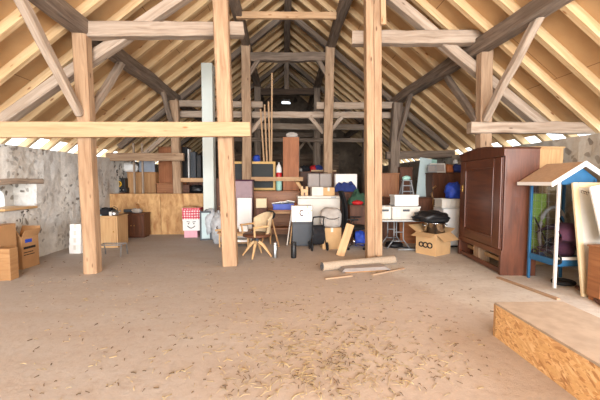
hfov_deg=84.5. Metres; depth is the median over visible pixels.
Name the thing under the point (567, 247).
seat
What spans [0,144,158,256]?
wall
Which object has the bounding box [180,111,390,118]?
tie beam
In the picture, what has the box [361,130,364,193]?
timber post
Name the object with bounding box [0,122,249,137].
cross beam
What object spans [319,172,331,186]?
suitcase
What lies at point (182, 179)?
rail
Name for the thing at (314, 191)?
cardboard box
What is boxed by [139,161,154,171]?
case
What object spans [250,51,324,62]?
beam
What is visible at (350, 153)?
wall
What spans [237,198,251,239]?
whiteboard
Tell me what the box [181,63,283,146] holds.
rafter
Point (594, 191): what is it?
framed picture
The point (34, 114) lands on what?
rafter
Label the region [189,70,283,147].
rafter
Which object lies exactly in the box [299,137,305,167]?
post
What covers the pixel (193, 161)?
case
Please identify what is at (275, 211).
work table
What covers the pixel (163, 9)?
rafter
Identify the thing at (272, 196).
dresser
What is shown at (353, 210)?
base cabinet
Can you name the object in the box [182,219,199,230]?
gift box
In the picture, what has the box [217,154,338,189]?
boards
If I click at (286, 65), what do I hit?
post
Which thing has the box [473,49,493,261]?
timber post
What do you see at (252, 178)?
rail
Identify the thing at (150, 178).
tall cabinet
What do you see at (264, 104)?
batten
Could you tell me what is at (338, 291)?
stalks
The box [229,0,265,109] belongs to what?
upper purlin
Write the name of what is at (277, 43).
rafter
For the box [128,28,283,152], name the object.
rafter
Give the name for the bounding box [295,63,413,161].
rafter
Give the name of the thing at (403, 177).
sack
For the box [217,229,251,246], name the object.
table
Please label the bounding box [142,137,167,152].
strut
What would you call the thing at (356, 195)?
heap
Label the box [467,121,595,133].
cross beam
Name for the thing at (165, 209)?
wooden panel
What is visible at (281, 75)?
strut
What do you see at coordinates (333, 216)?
rucksack
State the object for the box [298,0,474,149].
rafter
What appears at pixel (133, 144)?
batten
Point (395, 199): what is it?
storage box
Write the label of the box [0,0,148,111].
rafter
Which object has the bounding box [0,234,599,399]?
floor
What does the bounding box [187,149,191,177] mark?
case
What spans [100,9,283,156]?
rafter
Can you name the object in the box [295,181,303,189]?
curved slat
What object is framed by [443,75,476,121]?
knee brace
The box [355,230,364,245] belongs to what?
shopping bag
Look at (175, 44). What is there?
rafter
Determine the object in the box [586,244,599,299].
base cabinet
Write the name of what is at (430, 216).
bag
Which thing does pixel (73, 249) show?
cardboard box
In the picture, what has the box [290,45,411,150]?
rafter
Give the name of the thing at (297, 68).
rafter
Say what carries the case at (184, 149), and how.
on the shelf at (189, 183)
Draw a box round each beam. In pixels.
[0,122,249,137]
[86,21,243,40]
[179,100,262,107]
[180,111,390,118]
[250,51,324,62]
[252,123,363,129]
[252,132,335,137]
[261,88,313,95]
[284,0,291,51]
[316,102,392,109]
[352,30,482,46]
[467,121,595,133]
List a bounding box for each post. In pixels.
[71,32,101,273]
[169,99,182,192]
[212,0,237,266]
[241,45,251,179]
[254,86,260,161]
[284,63,288,88]
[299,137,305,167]
[306,142,322,164]
[313,87,319,164]
[323,46,334,186]
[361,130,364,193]
[363,0,385,257]
[388,102,402,172]
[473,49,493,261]
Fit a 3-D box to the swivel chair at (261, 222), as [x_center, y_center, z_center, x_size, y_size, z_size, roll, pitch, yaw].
[-0.839,0.683,6.553,0.601,0.877,0.623,-2,4,-35]
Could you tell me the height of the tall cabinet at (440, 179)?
1.730 m
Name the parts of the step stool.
rail, rail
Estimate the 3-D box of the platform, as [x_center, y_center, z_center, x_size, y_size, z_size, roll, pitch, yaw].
[2.251,1.225,1.910,0.672,0.335,2.622,0,3,-2]
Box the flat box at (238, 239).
[237,238,246,241]
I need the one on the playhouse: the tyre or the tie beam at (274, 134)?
the tyre
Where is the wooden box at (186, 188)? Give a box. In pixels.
[183,185,190,192]
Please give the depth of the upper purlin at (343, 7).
8.49 m
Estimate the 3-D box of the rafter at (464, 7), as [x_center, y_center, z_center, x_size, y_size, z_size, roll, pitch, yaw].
[2.651,-3.318,5.534,5.671,4.581,0.092,0,3,-3]
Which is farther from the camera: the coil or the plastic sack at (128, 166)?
the plastic sack at (128, 166)
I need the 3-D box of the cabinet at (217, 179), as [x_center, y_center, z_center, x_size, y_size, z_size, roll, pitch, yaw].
[-2.246,0.177,9.258,0.194,1.582,0.358,0,3,-3]
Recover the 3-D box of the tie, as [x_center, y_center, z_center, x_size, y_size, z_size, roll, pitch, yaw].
[-0.213,-4.341,7.772,2.553,0.204,0.080,0,3,-3]
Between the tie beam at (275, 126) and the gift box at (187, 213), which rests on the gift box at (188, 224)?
the gift box at (187, 213)
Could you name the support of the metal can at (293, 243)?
on the floor
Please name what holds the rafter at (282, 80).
attached to the ceiling at (21, 38)
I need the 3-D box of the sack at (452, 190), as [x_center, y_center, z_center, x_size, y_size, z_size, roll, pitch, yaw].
[3.543,-0.229,7.558,0.461,0.384,0.372,0,3,-3]
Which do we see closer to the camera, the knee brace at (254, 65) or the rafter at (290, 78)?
the knee brace at (254, 65)
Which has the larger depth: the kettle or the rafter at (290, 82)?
the rafter at (290, 82)
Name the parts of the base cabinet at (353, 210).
door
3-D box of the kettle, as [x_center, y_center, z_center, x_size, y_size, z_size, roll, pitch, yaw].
[-4.180,0.246,7.444,0.210,0.207,0.180,2,4,33]
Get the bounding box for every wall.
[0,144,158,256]
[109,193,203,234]
[198,86,383,193]
[382,133,599,268]
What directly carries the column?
on the floor
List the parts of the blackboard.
slate panel, slate panel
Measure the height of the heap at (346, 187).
0.268 m
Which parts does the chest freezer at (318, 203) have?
lid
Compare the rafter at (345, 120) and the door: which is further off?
the rafter at (345, 120)
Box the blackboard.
[235,161,275,189]
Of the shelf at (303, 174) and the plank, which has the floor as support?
the shelf at (303, 174)
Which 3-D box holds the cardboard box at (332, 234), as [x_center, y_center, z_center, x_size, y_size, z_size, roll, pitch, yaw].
[0.685,0.840,7.402,0.420,0.472,0.304,0,3,-7]
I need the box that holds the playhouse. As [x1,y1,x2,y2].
[517,161,599,287]
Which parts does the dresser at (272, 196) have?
drawer, drawer, drawer, drawer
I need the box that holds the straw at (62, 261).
[21,261,500,397]
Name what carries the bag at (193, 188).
on the cabinet
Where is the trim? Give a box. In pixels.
[0,178,43,184]
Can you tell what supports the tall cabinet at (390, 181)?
on the floor
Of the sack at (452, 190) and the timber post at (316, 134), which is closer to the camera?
the sack at (452, 190)
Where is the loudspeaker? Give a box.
[119,178,127,187]
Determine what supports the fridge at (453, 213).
on the floor
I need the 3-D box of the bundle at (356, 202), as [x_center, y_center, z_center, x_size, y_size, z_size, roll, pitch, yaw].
[1.373,0.057,7.881,0.289,0.114,0.206,0,3,-3]
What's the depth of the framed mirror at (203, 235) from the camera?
8.39 m
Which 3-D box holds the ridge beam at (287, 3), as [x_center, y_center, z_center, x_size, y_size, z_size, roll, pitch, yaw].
[-0.415,-5.626,10.737,0.225,0.269,14.100,0,3,-3]
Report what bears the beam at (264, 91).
attached to the timber post at (257, 90)
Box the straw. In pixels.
[162,258,482,399]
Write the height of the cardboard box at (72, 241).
0.152 m
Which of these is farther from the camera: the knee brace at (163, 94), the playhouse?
the knee brace at (163, 94)
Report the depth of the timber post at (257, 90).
13.46 m
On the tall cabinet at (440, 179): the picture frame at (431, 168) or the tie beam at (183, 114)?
the picture frame at (431, 168)
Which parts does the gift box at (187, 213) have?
lid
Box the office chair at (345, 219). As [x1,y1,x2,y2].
[338,191,364,249]
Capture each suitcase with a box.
[307,172,318,186]
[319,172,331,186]
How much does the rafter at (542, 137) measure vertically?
4.581 m
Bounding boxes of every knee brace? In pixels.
[13,0,83,115]
[94,62,124,114]
[160,90,173,121]
[250,61,259,74]
[252,115,263,132]
[308,116,322,133]
[316,60,324,74]
[333,116,342,130]
[397,94,412,140]
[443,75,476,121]
[482,17,544,120]
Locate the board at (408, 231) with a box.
[399,222,423,243]
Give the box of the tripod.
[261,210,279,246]
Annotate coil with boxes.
[550,278,576,285]
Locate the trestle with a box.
[101,243,127,256]
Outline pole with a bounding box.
[431,185,436,209]
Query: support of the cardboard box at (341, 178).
on the cabinet at (347, 194)
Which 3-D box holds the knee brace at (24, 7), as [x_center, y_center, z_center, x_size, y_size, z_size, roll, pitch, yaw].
[-3.418,-1.958,4.515,0.124,1.384,1.338,0,3,-3]
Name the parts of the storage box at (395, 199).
lid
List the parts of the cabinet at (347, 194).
door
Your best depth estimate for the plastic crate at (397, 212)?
7.15 m
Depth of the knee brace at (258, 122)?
9.82 m
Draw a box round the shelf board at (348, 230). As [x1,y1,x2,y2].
[336,223,353,255]
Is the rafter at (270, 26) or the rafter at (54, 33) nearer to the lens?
the rafter at (54, 33)
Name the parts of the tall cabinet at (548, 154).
door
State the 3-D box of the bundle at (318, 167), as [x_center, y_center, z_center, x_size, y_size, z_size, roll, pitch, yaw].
[0.636,-1.092,11.304,0.344,0.245,0.287,0,3,-3]
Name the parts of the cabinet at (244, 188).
door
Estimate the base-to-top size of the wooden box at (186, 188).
0.240 m
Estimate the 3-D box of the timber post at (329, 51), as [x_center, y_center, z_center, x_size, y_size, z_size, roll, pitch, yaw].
[0.834,-1.737,9.721,0.333,5.353,0.246,0,3,-3]
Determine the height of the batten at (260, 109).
3.641 m
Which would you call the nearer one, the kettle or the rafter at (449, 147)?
the kettle
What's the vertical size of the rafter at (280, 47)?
4.677 m
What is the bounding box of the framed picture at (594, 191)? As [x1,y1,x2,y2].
[589,185,599,233]
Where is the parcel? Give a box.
[286,132,297,136]
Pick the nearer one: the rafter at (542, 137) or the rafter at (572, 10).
the rafter at (572, 10)
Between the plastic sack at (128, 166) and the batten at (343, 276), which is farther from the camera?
the plastic sack at (128, 166)
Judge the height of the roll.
0.157 m
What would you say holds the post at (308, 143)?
on the floor
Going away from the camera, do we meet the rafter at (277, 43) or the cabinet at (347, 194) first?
the cabinet at (347, 194)
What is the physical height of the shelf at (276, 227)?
0.018 m
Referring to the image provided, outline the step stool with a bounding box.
[399,180,413,193]
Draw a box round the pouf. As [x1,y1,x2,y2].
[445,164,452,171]
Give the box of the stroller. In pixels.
[308,216,328,250]
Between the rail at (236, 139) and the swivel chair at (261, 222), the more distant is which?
the rail at (236, 139)
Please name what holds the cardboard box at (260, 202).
on the base cabinet at (258, 210)
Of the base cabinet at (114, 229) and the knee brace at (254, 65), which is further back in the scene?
the knee brace at (254, 65)
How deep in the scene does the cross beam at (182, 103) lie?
9.60 m
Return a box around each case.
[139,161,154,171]
[182,147,188,177]
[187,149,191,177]
[190,151,197,177]
[196,155,202,177]
[292,222,311,245]
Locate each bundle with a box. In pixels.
[205,208,215,238]
[210,210,220,243]
[300,165,309,170]
[315,164,322,169]
[352,200,363,204]
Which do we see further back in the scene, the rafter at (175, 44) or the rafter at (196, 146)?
the rafter at (196, 146)
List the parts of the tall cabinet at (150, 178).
door, door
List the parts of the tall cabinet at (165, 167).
door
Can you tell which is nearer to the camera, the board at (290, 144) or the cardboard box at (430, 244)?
the cardboard box at (430, 244)
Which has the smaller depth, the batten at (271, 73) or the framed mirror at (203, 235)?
the framed mirror at (203, 235)
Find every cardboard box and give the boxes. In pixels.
[0,223,16,246]
[16,225,40,269]
[69,231,81,237]
[69,238,82,244]
[69,245,82,253]
[70,222,81,230]
[239,225,247,231]
[256,198,266,207]
[310,187,322,195]
[320,227,340,248]
[323,187,334,195]
[334,174,356,187]
[409,223,458,256]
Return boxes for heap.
[334,181,356,191]
[347,188,364,204]
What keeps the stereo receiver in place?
on the cabinet
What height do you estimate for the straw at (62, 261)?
0.024 m
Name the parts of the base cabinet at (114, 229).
door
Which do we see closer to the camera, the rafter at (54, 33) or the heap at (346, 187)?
the rafter at (54, 33)
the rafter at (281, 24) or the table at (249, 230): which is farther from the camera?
the rafter at (281, 24)
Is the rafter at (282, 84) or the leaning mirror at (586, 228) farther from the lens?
the rafter at (282, 84)
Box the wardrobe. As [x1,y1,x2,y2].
[458,147,540,275]
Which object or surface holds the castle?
on the chest freezer at (318, 203)
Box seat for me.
[531,217,576,264]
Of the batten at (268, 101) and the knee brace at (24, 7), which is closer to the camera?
the knee brace at (24, 7)
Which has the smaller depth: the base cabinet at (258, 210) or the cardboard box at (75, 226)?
the cardboard box at (75, 226)
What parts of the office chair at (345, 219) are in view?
backrest, seat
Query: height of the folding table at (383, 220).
0.655 m
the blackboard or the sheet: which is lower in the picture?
the sheet
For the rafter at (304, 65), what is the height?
4.581 m
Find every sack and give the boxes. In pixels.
[124,161,138,171]
[253,155,259,161]
[402,176,410,179]
[444,182,459,198]
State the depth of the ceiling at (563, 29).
6.03 m
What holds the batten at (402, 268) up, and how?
on the floor
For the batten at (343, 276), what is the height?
0.024 m
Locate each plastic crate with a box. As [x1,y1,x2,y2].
[382,205,390,218]
[386,205,420,219]
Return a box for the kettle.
[111,206,120,215]
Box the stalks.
[170,291,468,399]
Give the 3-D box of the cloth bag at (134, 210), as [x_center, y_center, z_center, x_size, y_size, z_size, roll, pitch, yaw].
[-4.417,0.274,8.925,0.300,0.127,0.248,0,3,-3]
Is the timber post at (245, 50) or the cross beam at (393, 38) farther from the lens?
the timber post at (245, 50)
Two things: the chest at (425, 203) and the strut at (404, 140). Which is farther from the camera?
the strut at (404, 140)
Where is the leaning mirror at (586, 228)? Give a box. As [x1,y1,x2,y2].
[571,182,599,296]
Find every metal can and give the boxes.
[273,241,277,257]
[291,241,295,257]
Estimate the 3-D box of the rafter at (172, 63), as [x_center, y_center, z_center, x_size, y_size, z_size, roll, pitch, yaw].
[-3.156,-3.425,8.234,5.791,4.677,0.092,0,3,-3]
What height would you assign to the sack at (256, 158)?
0.223 m
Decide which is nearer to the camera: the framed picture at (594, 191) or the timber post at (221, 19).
the framed picture at (594, 191)
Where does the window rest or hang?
in the wall at (57, 200)
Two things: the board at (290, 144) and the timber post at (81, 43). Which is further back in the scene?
the board at (290, 144)
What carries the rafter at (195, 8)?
attached to the ceiling at (21, 38)
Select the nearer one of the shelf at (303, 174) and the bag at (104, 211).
the bag at (104, 211)
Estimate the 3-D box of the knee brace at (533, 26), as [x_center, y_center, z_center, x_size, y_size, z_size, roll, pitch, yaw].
[3.340,-2.025,5.261,0.122,1.328,1.292,0,3,-3]
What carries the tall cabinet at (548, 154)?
on the floor
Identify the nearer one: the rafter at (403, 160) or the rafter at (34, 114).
the rafter at (34, 114)
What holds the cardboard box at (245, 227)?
on the table at (249, 230)
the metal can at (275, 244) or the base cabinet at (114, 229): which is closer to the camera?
the metal can at (275, 244)
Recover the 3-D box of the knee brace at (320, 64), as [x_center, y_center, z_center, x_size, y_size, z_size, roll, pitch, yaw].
[0.641,-3.874,9.601,0.462,0.604,0.122,0,3,3]
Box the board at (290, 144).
[283,137,298,189]
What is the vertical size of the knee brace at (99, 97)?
1.331 m
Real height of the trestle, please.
0.243 m
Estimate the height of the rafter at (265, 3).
4.677 m
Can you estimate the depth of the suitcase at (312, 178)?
8.84 m
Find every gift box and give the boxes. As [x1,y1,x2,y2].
[182,207,202,218]
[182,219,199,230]
[184,231,199,237]
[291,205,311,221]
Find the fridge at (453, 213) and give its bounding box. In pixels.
[434,207,459,246]
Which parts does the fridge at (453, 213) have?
door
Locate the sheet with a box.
[338,264,390,272]
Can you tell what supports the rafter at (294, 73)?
attached to the ceiling at (563, 29)
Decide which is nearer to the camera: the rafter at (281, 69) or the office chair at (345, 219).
the office chair at (345, 219)
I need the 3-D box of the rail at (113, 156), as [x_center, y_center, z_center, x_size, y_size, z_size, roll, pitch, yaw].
[-4.346,-1.210,9.295,2.124,0.236,0.148,0,3,-3]
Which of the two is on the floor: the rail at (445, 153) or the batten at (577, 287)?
the batten at (577, 287)
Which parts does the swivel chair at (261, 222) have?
armrest, leg, leg, seat, armrest, backrest, leg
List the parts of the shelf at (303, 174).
door, door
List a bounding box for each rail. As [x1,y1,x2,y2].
[106,153,184,160]
[181,178,202,181]
[215,137,363,141]
[251,177,302,180]
[385,150,454,158]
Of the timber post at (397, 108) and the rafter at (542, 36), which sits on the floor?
the timber post at (397, 108)
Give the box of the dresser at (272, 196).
[254,190,300,233]
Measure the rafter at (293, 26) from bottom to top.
4.581 m
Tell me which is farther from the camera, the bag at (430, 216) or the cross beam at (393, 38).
the bag at (430, 216)
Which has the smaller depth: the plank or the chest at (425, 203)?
the plank
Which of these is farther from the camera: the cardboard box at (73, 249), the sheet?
the cardboard box at (73, 249)
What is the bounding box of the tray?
[272,203,293,209]
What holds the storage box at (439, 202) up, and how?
on the fridge at (453, 213)
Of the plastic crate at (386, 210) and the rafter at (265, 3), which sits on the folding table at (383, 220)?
the plastic crate at (386, 210)
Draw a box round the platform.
[493,301,599,399]
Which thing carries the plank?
on the wall at (57, 200)
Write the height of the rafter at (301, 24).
4.025 m
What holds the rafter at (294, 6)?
attached to the ceiling at (563, 29)
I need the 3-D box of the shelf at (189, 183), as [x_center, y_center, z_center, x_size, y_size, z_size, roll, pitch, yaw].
[-3.223,0.110,10.340,0.485,1.592,0.458,0,3,-3]
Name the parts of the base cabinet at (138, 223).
door, door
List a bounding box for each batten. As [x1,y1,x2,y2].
[132,143,135,193]
[141,143,143,193]
[260,109,264,161]
[264,104,267,161]
[268,101,270,161]
[271,73,272,161]
[324,275,352,279]
[371,267,404,275]
[496,277,559,299]
[575,285,599,304]
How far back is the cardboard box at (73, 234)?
6.81 m
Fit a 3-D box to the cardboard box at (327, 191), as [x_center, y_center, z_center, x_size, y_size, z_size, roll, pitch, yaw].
[0.707,-0.216,8.275,0.297,0.203,0.304,0,3,1]
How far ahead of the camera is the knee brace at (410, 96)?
9.17 m
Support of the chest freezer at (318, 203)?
on the floor
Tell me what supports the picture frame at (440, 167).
on the tall cabinet at (440, 179)
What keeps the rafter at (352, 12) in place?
attached to the ceiling at (563, 29)
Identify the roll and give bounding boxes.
[320,255,396,270]
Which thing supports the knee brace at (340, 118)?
attached to the tie beam at (183, 114)
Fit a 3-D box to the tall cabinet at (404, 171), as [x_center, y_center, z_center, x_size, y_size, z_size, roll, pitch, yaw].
[3.076,-0.019,9.857,0.401,1.905,0.558,0,3,-3]
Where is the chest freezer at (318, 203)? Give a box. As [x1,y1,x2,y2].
[297,195,339,224]
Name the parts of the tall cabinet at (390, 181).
door, door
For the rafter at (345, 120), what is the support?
attached to the ceiling at (563, 29)
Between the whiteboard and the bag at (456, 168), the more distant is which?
the bag at (456, 168)
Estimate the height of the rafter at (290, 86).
4.581 m
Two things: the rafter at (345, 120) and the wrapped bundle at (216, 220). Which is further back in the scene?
the rafter at (345, 120)
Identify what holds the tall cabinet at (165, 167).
on the floor
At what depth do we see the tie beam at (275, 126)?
13.45 m
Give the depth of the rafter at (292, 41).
12.26 m
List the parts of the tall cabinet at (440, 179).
door, door, door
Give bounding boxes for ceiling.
[0,0,283,152]
[290,0,599,159]
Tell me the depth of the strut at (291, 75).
13.52 m
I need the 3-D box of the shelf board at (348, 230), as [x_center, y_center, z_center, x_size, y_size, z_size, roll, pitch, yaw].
[0.915,0.808,6.667,0.388,0.670,0.130,-2,4,-34]
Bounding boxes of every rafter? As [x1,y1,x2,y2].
[0,0,106,85]
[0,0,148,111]
[0,0,192,121]
[0,2,39,41]
[0,42,131,143]
[17,0,211,146]
[39,10,212,149]
[58,0,256,151]
[74,0,273,153]
[97,0,283,154]
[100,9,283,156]
[117,20,283,148]
[117,21,283,152]
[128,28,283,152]
[136,43,283,161]
[138,36,283,152]
[155,50,283,152]
[155,63,277,162]
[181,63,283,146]
[183,66,283,146]
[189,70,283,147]
[191,76,283,151]
[194,79,283,151]
[197,82,283,153]
[289,63,388,146]
[289,65,407,162]
[289,67,403,162]
[289,76,387,160]
[289,80,387,164]
[289,84,386,165]
[290,21,442,150]
[290,30,433,150]
[290,38,431,158]
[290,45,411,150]
[291,1,467,152]
[291,11,458,154]
[291,20,448,149]
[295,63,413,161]
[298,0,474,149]
[299,63,418,160]
[314,0,493,146]
[320,98,384,154]
[333,0,511,146]
[355,0,529,144]
[386,0,547,121]
[386,4,551,141]
[411,0,578,137]
[447,0,599,132]
[493,0,599,96]
[560,0,599,45]
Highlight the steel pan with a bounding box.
[422,222,446,233]
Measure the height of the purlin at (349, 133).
0.260 m
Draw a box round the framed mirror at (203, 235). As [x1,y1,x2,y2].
[200,211,210,239]
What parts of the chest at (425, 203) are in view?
door, door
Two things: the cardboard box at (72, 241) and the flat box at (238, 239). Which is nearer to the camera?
the cardboard box at (72, 241)
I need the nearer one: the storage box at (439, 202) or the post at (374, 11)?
the post at (374, 11)
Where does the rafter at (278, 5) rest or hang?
attached to the ceiling at (21, 38)
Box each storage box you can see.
[389,194,418,205]
[434,198,459,207]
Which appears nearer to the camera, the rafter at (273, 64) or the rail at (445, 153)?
the rail at (445, 153)
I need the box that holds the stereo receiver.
[119,188,129,191]
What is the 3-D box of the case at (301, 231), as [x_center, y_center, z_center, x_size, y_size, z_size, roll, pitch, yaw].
[0.049,0.775,7.723,0.470,0.565,0.352,0,3,-3]
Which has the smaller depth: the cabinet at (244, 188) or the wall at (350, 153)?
the cabinet at (244, 188)
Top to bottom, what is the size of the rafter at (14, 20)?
4.677 m
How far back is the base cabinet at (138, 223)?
8.67 m
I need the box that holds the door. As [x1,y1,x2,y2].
[416,157,431,196]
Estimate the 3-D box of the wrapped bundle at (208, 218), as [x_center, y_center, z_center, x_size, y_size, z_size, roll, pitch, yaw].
[-2.334,0.609,8.567,0.470,0.800,0.403,0,3,-3]
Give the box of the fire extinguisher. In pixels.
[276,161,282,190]
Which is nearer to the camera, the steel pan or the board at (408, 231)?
the steel pan
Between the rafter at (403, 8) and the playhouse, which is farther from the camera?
the rafter at (403, 8)
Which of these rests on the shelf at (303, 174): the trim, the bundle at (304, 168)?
the bundle at (304, 168)
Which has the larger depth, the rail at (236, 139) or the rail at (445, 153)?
the rail at (236, 139)
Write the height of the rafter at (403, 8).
2.648 m
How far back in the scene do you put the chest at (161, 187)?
9.78 m
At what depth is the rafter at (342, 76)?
11.62 m
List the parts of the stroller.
fabric seat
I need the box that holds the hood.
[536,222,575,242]
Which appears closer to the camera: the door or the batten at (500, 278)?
the batten at (500, 278)
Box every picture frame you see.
[427,165,436,172]
[430,163,445,171]
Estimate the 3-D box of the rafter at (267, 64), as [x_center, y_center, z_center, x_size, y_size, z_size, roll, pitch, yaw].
[-3.397,-3.710,13.180,5.791,4.677,0.092,0,3,-3]
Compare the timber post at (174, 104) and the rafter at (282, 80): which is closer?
the timber post at (174, 104)
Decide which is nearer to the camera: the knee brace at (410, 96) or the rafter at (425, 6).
the rafter at (425, 6)
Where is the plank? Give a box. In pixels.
[0,206,37,211]
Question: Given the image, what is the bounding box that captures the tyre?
[538,206,566,256]
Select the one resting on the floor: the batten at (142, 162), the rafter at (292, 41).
the batten at (142, 162)
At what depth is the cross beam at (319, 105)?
9.79 m
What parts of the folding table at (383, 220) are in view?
leg, leg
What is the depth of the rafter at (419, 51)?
7.44 m
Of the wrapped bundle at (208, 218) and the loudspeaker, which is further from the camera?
the loudspeaker
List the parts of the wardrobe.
panel, plinth rail, moulding, door frame, rail, arched cornice, door, panel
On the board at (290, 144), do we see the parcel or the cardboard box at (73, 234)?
the parcel
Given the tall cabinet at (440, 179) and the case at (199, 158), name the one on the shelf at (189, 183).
the case at (199, 158)
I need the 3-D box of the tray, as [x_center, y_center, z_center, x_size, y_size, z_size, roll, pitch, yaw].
[-0.425,0.163,8.393,0.540,0.141,0.390,0,3,-3]
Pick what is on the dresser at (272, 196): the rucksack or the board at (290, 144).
the board at (290, 144)
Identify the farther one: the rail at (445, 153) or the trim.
the rail at (445, 153)
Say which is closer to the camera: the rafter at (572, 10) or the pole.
the rafter at (572, 10)
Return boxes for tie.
[236,11,335,19]
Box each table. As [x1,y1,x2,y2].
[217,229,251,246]
[268,208,290,238]
[382,219,418,248]
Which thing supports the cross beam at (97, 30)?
attached to the timber post at (221, 19)
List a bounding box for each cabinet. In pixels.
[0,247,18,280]
[100,214,127,247]
[122,212,149,237]
[126,172,158,193]
[157,146,190,184]
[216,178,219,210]
[235,180,254,231]
[255,207,267,238]
[335,192,352,238]
[347,204,364,242]
[382,173,399,196]
[397,167,412,193]
[425,172,460,206]
[530,146,564,264]
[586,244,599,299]
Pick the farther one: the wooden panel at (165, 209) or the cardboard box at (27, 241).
the wooden panel at (165, 209)
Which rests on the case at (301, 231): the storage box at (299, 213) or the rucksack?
the storage box at (299, 213)
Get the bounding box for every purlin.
[28,0,201,121]
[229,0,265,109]
[307,0,352,110]
[344,109,390,137]
[386,0,572,102]
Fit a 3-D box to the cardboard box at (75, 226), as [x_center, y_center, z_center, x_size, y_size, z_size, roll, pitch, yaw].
[-4.653,0.557,6.966,0.204,0.142,0.344,0,3,-8]
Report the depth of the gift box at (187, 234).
8.77 m
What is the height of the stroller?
0.747 m
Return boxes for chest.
[156,183,172,193]
[382,197,432,239]
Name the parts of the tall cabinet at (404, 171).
door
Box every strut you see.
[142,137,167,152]
[265,71,283,87]
[289,71,307,87]
[401,135,419,150]
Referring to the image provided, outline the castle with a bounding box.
[301,186,307,195]
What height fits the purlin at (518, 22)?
0.271 m
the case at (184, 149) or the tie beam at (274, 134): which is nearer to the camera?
the case at (184, 149)
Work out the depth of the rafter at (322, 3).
8.62 m
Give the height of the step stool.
0.448 m
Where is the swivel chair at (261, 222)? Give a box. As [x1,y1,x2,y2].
[240,212,272,259]
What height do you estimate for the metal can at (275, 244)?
0.317 m
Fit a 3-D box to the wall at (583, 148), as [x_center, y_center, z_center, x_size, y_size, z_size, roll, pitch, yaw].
[5.033,0.066,5.131,0.613,2.413,27.381,0,3,-3]
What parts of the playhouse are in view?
corner post, lime panel, rail, corner post, corner post, rail, rail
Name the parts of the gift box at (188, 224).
lid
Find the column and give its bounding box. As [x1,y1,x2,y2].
[201,63,215,211]
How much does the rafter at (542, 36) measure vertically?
4.581 m
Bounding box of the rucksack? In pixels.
[319,207,341,226]
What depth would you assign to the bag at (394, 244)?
7.40 m
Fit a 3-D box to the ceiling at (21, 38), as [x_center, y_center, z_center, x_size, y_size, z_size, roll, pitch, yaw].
[-2.849,-3.419,4.478,5.480,4.434,27.800,0,3,-3]
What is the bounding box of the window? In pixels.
[0,184,13,206]
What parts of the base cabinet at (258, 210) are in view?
drawer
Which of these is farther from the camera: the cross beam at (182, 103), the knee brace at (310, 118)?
the knee brace at (310, 118)
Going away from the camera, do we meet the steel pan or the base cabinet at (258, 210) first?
the steel pan
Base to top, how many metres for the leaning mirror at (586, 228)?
1.485 m
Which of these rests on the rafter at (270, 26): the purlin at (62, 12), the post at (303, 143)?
the purlin at (62, 12)
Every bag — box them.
[100,207,113,215]
[131,208,142,212]
[190,185,202,192]
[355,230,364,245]
[384,241,402,247]
[411,210,449,222]
[453,164,460,172]
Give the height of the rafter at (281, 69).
4.677 m
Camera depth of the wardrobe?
5.29 m
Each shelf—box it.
[188,182,202,185]
[271,226,290,228]
[299,171,335,194]

